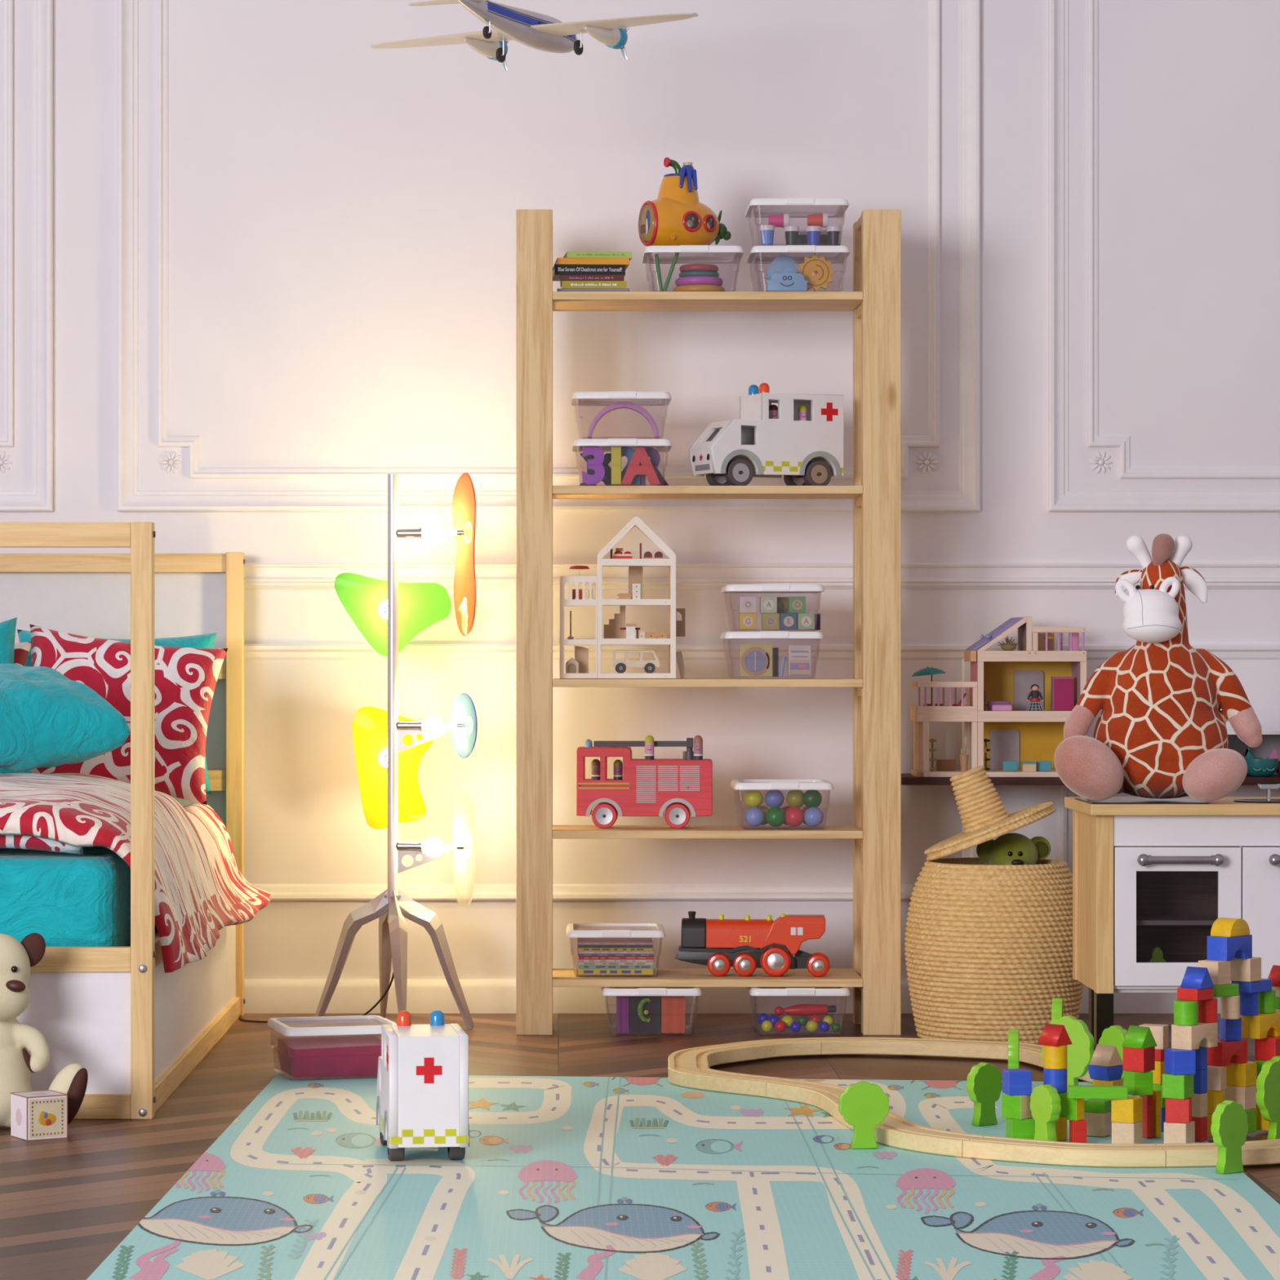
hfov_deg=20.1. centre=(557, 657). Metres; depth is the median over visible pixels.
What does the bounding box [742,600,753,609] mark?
print
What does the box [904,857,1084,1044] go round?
woven basket
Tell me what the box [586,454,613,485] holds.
letter
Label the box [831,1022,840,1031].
bead
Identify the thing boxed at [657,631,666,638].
chest
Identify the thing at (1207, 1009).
building block
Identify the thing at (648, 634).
chest
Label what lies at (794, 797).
ball
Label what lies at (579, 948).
magazine
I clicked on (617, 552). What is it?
cushion
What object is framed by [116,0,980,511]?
trim
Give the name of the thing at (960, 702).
deck chair
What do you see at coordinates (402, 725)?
socket
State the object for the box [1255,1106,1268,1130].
building block
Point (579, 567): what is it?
parasol
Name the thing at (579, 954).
magazine
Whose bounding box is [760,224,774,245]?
paint pot
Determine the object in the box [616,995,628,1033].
folded cloth
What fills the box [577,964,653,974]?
book
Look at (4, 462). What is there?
trim
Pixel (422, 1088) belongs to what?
ambulance
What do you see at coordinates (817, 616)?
block
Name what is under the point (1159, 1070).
building block
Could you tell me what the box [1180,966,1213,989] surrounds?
building block
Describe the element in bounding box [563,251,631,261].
book
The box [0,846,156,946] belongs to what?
mattress
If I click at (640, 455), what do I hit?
letter
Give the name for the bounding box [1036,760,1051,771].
armchair
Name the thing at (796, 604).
print
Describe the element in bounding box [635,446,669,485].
letter
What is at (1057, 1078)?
building block
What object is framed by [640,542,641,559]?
post
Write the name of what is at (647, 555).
armchair
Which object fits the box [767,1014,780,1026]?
bead
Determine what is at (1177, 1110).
building block
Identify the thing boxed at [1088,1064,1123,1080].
building block
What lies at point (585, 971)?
print
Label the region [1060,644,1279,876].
trim
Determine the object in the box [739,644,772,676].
picture book
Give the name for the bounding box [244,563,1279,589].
trim
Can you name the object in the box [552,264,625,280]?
book
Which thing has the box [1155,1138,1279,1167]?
track
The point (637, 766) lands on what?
print
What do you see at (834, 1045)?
track
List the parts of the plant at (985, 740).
stem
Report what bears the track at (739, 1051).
on the floor
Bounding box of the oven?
[1113,845,1240,986]
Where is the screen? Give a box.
[574,645,588,673]
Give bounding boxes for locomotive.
[675,911,830,977]
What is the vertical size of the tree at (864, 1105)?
0.120 m
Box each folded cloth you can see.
[277,1035,381,1077]
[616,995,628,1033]
[628,995,660,1033]
[660,995,684,1033]
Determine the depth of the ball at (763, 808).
8.72 m
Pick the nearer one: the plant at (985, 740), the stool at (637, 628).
the stool at (637, 628)
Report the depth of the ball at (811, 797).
8.66 m
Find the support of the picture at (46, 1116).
attached to the block at (35, 1115)
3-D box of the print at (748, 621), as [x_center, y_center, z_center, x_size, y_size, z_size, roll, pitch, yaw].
[0.455,-0.085,8.624,0.025,0.025,0.001,0,0,0]
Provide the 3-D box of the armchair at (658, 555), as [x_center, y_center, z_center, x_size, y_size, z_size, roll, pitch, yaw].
[0.243,-0.244,8.686,0.020,0.021,0.020,0,0,0]
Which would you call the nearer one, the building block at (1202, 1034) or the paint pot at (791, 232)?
the building block at (1202, 1034)
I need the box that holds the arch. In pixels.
[587,401,659,439]
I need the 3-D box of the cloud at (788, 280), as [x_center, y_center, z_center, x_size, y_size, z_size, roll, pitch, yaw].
[0.548,-0.902,8.611,0.104,0.057,0.014,0,0,0]
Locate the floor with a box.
[0,1013,1279,1279]
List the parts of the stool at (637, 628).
stool post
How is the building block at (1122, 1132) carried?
on the play mat
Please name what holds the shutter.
hanging from the dollhouse at (612, 631)
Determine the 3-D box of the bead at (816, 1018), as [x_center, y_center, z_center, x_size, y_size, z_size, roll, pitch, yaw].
[0.615,0.865,8.603,0.025,0.025,0.025,0,0,0]
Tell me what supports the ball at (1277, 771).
on the board
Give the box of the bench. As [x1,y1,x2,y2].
[617,593,631,599]
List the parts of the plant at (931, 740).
stem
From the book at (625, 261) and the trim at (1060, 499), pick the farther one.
the trim at (1060, 499)
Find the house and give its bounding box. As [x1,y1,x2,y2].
[565,657,578,673]
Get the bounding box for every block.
[9,1089,67,1141]
[738,596,755,613]
[738,613,755,630]
[760,596,777,613]
[761,613,778,630]
[777,596,787,613]
[779,613,796,630]
[787,596,805,613]
[796,613,814,630]
[813,613,820,630]
[1001,1093,1032,1119]
[1002,1068,1031,1095]
[1005,1118,1035,1139]
[1036,1023,1071,1046]
[1043,1044,1066,1069]
[1043,1068,1066,1093]
[1055,1116,1066,1140]
[1057,1092,1067,1116]
[1066,1096,1084,1120]
[1067,1084,1127,1098]
[1069,1120,1086,1142]
[1084,1098,1111,1113]
[1084,1111,1111,1137]
[1088,1044,1122,1066]
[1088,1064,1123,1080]
[1092,1079,1123,1099]
[1111,1096,1142,1123]
[1111,1120,1142,1143]
[1121,1025,1157,1048]
[1122,1046,1155,1071]
[1123,1070,1152,1095]
[1138,1023,1168,1049]
[1139,1094,1152,1137]
[1151,1060,1167,1084]
[1152,1084,1165,1107]
[1152,1088,1160,1137]
[1155,1048,1170,1061]
[1160,1106,1165,1131]
[1162,1073,1193,1099]
[1164,1048,1195,1075]
[1164,1120,1195,1143]
[1165,1097,1191,1123]
[1171,1022,1217,1049]
[1173,1000,1198,1026]
[1177,987,1213,1000]
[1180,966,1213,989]
[1191,1093,1207,1117]
[1191,1116,1207,1141]
[1193,1046,1207,1070]
[1193,1069,1207,1093]
[1197,997,1217,1022]
[1198,960,1230,985]
[1206,1065,1226,1090]
[1207,934,1252,960]
[1207,1039,1247,1066]
[1207,1089,1225,1114]
[1207,1114,1213,1137]
[1210,917,1249,937]
[1213,982,1239,997]
[1219,1016,1241,1040]
[1220,995,1239,1019]
[1224,1084,1256,1110]
[1226,1061,1256,1087]
[1230,956,1261,982]
[1231,978,1271,993]
[1239,992,1257,1015]
[1240,1012,1279,1039]
[1244,1108,1256,1133]
[1254,1035,1279,1060]
[1254,1059,1266,1079]
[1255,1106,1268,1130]
[1257,989,1275,1013]
[1267,964,1279,986]
[1271,986,1279,997]
[1275,997,1279,1008]
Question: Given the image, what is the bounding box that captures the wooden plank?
[675,650,687,678]
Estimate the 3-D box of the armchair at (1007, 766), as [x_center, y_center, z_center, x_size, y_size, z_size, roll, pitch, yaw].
[1.113,0.268,8.875,0.036,0.025,0.030,0,0,0]
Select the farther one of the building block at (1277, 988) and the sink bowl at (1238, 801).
the sink bowl at (1238, 801)
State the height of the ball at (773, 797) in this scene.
0.047 m
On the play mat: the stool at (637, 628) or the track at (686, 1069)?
the track at (686, 1069)
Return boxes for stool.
[620,627,626,638]
[635,627,639,638]
[1044,635,1053,650]
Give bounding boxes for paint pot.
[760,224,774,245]
[768,213,789,228]
[784,226,799,245]
[797,229,808,244]
[805,226,821,245]
[807,213,828,227]
[819,229,828,245]
[826,226,841,245]
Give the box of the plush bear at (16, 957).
[0,933,88,1127]
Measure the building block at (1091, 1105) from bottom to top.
0.022 m
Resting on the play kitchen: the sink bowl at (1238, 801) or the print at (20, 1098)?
the sink bowl at (1238, 801)
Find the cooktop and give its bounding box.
[1075,797,1208,804]
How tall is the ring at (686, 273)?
0.013 m
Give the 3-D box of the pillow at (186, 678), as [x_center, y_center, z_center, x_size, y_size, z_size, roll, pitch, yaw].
[-1.032,0.134,8.459,0.515,0.425,0.224,0,0,-5]
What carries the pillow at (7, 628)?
on the duvet
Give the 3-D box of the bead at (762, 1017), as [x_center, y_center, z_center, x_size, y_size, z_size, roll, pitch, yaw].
[0.492,0.866,8.630,0.028,0.028,0.028,0,0,0]
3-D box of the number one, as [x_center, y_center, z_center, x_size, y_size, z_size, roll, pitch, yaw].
[0.140,-0.459,8.625,0.024,0.092,0.012,0,0,0]
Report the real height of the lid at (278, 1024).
0.114 m
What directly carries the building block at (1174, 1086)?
on the building block at (1177, 1110)
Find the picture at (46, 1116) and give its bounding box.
[29,1097,65,1138]
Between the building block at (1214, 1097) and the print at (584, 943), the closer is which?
the building block at (1214, 1097)
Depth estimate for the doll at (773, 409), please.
8.67 m
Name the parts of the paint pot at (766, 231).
pot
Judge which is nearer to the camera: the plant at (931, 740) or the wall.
the plant at (931, 740)
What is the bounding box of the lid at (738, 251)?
[642,244,743,263]
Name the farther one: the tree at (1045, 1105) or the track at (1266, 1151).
the tree at (1045, 1105)
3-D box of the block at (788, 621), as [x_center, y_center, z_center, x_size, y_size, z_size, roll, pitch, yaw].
[0.552,-0.085,8.641,0.040,0.040,0.041,0,0,0]
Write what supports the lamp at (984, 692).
on the dollhouse at (1019, 734)
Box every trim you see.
[0,0,13,446]
[0,0,53,511]
[0,451,12,473]
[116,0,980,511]
[157,0,939,478]
[159,451,182,473]
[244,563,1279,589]
[244,644,978,900]
[915,451,938,473]
[1048,0,1279,511]
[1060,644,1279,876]
[1088,0,1279,478]
[1088,451,1112,473]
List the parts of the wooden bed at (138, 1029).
rail, panel, rail, rail, headboard rail, headboard panel, corner post, rail, panel, rail, headboard rail, headboard rail, corner post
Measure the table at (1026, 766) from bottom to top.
0.024 m
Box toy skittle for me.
[773,1004,836,1016]
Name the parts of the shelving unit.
upright post, upright post, rail, rail, rail, rail, rail, upright post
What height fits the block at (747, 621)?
0.040 m
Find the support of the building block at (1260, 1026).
on the building block at (1265, 1049)
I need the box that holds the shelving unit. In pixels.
[515,209,901,1035]
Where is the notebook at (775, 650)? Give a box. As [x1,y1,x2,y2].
[772,647,778,676]
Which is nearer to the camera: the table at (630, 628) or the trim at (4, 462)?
the table at (630, 628)
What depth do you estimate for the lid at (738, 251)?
8.65 m
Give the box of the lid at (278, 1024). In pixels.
[266,1015,396,1035]
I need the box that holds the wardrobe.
[1051,676,1074,711]
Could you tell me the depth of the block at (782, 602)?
8.68 m
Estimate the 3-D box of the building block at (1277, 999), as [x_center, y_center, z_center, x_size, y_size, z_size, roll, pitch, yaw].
[1.393,0.661,6.900,0.044,0.022,0.044,0,0,42]
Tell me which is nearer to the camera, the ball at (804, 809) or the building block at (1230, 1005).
the building block at (1230, 1005)
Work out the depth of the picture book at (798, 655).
8.63 m
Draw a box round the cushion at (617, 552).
[614,551,631,554]
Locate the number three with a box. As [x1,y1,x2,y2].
[582,445,604,484]
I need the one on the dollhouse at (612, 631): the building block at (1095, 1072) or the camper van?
the camper van
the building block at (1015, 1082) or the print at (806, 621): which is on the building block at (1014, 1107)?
the building block at (1015, 1082)
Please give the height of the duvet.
0.383 m
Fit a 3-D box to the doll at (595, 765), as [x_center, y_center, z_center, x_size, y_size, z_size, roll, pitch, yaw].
[0.092,0.271,8.711,0.022,0.050,0.022,0,0,0]
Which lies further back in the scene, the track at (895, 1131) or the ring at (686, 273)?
the ring at (686, 273)
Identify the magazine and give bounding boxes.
[577,937,653,945]
[577,942,653,947]
[577,946,653,951]
[577,947,653,955]
[577,955,653,959]
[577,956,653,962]
[577,961,653,964]
[577,964,653,968]
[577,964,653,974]
[578,950,653,953]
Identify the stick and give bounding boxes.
[654,253,662,291]
[662,252,679,291]
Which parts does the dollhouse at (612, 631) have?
chimney panel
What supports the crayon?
in the storage box at (762, 634)
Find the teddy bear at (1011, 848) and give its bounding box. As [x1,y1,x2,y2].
[976,832,1050,865]
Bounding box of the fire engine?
[576,737,712,828]
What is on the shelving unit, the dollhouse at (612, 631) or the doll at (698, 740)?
the dollhouse at (612, 631)
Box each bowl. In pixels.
[1233,799,1279,803]
[1244,747,1279,776]
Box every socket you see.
[383,604,387,614]
[383,753,387,763]
[397,528,422,537]
[397,720,422,730]
[397,840,422,851]
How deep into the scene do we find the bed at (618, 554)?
8.68 m
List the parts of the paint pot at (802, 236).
pot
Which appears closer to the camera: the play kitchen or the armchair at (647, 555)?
the play kitchen
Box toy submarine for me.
[638,156,731,246]
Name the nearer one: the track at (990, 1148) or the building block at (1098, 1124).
the track at (990, 1148)
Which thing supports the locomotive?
on the shelving unit
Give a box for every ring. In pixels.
[672,284,724,291]
[675,275,723,286]
[678,271,719,277]
[679,263,718,272]
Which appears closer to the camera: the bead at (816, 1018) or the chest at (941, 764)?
the bead at (816, 1018)
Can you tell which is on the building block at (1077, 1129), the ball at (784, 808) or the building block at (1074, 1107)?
the building block at (1074, 1107)
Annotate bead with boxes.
[757,1013,768,1024]
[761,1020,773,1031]
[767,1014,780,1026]
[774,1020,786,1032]
[781,1015,794,1027]
[790,1021,800,1031]
[797,1016,807,1026]
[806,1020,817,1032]
[810,1014,820,1023]
[818,1021,829,1031]
[822,1015,833,1026]
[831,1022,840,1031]
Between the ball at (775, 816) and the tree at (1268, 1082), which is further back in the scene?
the ball at (775, 816)
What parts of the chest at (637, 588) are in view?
drawer, drawer, drawer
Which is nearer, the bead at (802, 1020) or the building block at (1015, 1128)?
the building block at (1015, 1128)
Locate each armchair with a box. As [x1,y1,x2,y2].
[644,551,652,559]
[654,551,662,559]
[1002,760,1017,771]
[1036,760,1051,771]
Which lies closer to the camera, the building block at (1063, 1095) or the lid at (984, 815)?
the building block at (1063, 1095)
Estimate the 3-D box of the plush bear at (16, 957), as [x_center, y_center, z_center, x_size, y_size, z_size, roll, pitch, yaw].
[-1.035,0.713,6.855,0.291,0.369,0.164,0,0,0]
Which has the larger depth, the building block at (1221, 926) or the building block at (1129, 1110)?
the building block at (1221, 926)
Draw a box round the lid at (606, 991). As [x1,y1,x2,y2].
[600,986,702,995]
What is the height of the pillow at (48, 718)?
0.234 m
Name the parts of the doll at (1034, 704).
arm, arm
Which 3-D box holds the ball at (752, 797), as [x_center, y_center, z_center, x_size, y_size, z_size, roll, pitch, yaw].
[0.471,0.341,8.690,0.047,0.047,0.047,0,0,0]
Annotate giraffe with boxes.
[1053,533,1262,801]
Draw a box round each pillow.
[0,617,30,773]
[0,663,130,771]
[13,641,31,666]
[17,629,217,794]
[29,623,227,805]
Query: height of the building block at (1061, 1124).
0.044 m
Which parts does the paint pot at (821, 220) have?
pot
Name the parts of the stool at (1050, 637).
stool seat, stool post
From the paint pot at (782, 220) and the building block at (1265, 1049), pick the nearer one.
the building block at (1265, 1049)
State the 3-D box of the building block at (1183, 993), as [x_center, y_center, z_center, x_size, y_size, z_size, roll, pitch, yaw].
[1.170,0.617,6.615,0.044,0.022,0.054,0,0,43]
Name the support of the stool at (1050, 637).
on the dollhouse at (1019, 734)
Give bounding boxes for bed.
[0,522,245,1119]
[610,548,632,559]
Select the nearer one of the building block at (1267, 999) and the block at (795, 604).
the building block at (1267, 999)
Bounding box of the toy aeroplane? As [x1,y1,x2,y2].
[369,0,697,71]
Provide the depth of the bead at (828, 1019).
8.60 m
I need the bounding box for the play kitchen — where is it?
[1064,783,1279,1051]
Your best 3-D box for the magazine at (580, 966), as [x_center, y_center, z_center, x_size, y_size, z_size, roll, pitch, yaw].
[0.140,0.741,8.712,0.180,0.008,0.180,0,0,0]
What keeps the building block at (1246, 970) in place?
on the building block at (1264, 984)
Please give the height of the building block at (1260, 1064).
0.044 m
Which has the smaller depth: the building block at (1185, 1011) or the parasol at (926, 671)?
the building block at (1185, 1011)
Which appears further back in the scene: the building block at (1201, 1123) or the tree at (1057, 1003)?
the tree at (1057, 1003)
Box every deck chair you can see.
[572,589,575,599]
[578,589,582,599]
[952,693,966,706]
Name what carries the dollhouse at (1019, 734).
on the board
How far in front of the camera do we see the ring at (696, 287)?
8.65 m
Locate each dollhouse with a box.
[560,515,685,678]
[911,616,1089,777]
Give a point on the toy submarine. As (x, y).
(677, 217)
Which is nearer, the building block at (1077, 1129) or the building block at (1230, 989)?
the building block at (1077, 1129)
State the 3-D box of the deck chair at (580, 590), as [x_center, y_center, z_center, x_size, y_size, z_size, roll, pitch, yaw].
[0.055,-0.150,8.701,0.009,0.028,0.014,0,0,0]
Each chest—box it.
[632,583,643,599]
[638,631,644,638]
[645,631,655,638]
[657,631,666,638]
[936,759,955,770]
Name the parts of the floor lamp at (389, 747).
power cord, leg, bulb, bulb, leg, leg, bulb, bulb, bulb, leg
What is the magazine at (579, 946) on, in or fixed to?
on the magazine at (579, 948)
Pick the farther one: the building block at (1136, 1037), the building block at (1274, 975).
the building block at (1274, 975)
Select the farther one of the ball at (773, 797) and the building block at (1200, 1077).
the ball at (773, 797)
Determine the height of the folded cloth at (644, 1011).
0.089 m
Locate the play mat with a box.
[86,1073,1279,1279]
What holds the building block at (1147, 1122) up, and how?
on the play mat
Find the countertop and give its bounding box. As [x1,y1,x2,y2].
[1064,796,1279,815]
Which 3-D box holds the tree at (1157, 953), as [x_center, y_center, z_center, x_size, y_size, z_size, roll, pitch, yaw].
[1.304,0.663,7.840,0.051,0.066,0.014,0,0,0]
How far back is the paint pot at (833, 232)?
8.65 m
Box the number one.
[611,445,621,484]
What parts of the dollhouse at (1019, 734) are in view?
post, corner post, corner post, railing, railing, corner post, corner post, corner post, corner post, corner post, corner post, corner post, corner post, roof knob, floor panel, roof panel, door, floor panel, door, corner post, corner post, railing, terrace panel, corner post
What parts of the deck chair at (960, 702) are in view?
seat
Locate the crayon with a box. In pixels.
[779,656,786,676]
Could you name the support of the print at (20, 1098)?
attached to the block at (35, 1115)
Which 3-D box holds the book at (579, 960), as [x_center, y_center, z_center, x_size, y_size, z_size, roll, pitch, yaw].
[0.139,0.727,8.712,0.180,0.006,0.180,0,0,0]
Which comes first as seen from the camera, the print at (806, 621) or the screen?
the print at (806, 621)
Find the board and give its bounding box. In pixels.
[901,773,1279,785]
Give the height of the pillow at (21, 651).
0.372 m
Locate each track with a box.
[667,1052,795,1097]
[674,1037,821,1066]
[766,1079,985,1157]
[810,1036,1042,1062]
[962,1135,1165,1167]
[1021,1047,1093,1082]
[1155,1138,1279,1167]
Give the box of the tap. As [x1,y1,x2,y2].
[1257,783,1279,800]
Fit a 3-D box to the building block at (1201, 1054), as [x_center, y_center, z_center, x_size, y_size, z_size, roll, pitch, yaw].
[1.181,0.738,6.645,0.024,0.044,0.024,0,0,42]
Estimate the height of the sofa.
0.024 m
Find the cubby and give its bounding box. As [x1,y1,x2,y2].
[1226,728,1279,774]
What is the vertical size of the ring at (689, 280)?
0.021 m
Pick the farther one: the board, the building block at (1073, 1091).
the board
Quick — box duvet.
[0,773,271,973]
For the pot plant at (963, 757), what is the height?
0.086 m
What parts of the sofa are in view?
seat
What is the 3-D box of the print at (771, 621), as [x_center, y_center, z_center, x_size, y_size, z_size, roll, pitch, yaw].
[0.510,-0.085,8.624,0.025,0.025,0.001,0,0,0]
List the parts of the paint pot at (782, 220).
pot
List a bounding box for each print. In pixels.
[15,1093,47,1124]
[583,942,644,944]
[583,946,648,946]
[583,948,643,950]
[583,954,648,955]
[583,960,646,961]
[583,963,644,964]
[584,951,639,953]
[584,956,645,958]
[584,965,649,968]
[584,970,641,973]
[636,765,656,802]
[657,765,677,791]
[680,765,699,791]
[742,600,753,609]
[742,616,753,626]
[764,600,773,609]
[765,616,776,626]
[777,600,787,610]
[783,616,794,626]
[791,600,802,609]
[800,616,811,626]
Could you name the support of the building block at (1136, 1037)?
on the building block at (1135, 1060)
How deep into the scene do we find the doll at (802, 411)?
8.70 m
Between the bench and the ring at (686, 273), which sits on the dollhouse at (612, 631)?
the bench
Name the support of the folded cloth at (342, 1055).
in the lid at (278, 1024)
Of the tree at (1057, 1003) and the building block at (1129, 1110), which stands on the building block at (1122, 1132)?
the building block at (1129, 1110)
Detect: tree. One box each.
[838,1080,889,1148]
[966,1062,1002,1125]
[1008,1029,1019,1069]
[1029,1084,1061,1141]
[1041,1015,1094,1092]
[1051,998,1063,1020]
[1097,1025,1127,1079]
[1148,946,1166,962]
[1210,1099,1248,1173]
[1255,1055,1279,1139]
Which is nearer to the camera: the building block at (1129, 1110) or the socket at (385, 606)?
the building block at (1129, 1110)
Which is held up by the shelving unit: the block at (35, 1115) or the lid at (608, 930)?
the lid at (608, 930)
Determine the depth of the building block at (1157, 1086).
6.78 m
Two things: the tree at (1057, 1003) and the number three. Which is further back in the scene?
the number three
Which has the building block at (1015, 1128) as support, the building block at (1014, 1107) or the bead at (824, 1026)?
the building block at (1014, 1107)
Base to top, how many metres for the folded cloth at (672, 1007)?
0.089 m
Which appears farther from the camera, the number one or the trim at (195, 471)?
the trim at (195, 471)
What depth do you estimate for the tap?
7.82 m
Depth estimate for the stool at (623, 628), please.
8.69 m
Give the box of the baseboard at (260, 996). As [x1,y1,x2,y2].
[244,979,1220,1013]
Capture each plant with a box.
[928,738,937,771]
[959,736,968,771]
[983,738,990,771]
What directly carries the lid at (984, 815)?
on the woven basket
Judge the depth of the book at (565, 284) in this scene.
8.60 m
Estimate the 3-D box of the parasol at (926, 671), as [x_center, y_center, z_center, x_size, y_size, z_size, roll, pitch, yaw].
[0.912,0.071,8.865,0.080,0.097,0.081,0,0,22]
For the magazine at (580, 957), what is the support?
on the book at (579, 960)
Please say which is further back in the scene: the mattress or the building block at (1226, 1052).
the mattress
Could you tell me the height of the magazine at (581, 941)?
0.006 m
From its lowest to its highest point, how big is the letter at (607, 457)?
0.080 m
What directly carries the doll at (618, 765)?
on the fire engine
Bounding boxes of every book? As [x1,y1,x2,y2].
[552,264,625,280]
[554,257,629,270]
[557,288,630,291]
[560,275,624,287]
[561,280,626,288]
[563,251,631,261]
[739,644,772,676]
[787,644,810,676]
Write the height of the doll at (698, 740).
0.059 m
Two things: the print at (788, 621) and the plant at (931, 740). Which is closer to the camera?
the print at (788, 621)
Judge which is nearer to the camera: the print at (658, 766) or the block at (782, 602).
the print at (658, 766)
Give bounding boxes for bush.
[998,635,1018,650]
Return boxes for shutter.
[675,608,685,636]
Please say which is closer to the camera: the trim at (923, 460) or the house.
the house
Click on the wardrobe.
(1062, 687)
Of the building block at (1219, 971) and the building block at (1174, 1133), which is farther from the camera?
the building block at (1219, 971)
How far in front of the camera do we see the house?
8.66 m
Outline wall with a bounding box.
[0,0,1279,979]
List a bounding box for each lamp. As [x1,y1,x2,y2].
[239,472,477,1029]
[983,691,986,711]
[983,746,986,769]
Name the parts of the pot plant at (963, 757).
pot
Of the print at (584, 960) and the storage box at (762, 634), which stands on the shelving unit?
the storage box at (762, 634)
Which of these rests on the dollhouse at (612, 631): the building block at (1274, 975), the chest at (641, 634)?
the chest at (641, 634)
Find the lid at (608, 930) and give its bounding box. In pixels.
[565,923,666,937]
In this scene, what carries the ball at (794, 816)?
in the storage box at (735, 784)
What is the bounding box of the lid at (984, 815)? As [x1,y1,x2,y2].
[924,765,1056,860]
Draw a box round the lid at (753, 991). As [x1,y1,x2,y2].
[746,986,850,995]
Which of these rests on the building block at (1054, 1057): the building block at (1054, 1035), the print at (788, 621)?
the building block at (1054, 1035)
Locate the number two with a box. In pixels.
[613,446,639,485]
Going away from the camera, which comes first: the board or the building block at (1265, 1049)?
the building block at (1265, 1049)
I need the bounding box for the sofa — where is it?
[983,701,1017,711]
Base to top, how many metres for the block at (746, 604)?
0.040 m
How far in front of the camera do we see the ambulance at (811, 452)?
8.67 m
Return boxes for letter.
[579,453,613,485]
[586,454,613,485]
[621,445,660,484]
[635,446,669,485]
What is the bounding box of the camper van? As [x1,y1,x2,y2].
[613,650,659,673]
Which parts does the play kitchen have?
corner post, panel, leg, leg, corner post, plinth rail, panel, panel, cupboard door, panel, handle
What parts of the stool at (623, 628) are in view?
stool post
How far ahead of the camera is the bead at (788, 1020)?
8.59 m
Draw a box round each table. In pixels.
[626,623,636,638]
[1020,761,1036,771]
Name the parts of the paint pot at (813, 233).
pot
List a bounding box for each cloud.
[764,254,799,279]
[765,267,808,291]
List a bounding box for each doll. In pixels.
[591,759,599,779]
[613,760,622,779]
[644,735,653,759]
[693,735,702,759]
[768,404,777,418]
[797,405,808,421]
[1026,684,1044,711]
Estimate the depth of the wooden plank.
8.69 m
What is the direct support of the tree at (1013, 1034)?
on the play mat
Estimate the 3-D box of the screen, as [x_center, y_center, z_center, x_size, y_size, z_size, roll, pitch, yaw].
[0.058,0.006,8.720,0.033,0.067,0.004,0,0,0]
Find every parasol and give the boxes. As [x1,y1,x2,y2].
[568,565,589,575]
[911,666,945,706]
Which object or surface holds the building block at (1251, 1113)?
on the floor
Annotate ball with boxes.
[743,789,763,807]
[744,806,764,826]
[758,805,768,825]
[764,789,784,807]
[765,806,785,826]
[781,805,791,825]
[785,806,804,826]
[786,789,804,807]
[801,806,808,825]
[802,789,822,808]
[804,806,823,826]
[1275,760,1279,775]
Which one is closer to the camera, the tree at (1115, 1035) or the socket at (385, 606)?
the tree at (1115, 1035)
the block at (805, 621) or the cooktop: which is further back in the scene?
the block at (805, 621)
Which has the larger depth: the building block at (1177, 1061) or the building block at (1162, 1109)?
the building block at (1162, 1109)
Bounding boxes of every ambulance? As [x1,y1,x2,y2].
[376,1009,469,1160]
[688,382,844,485]

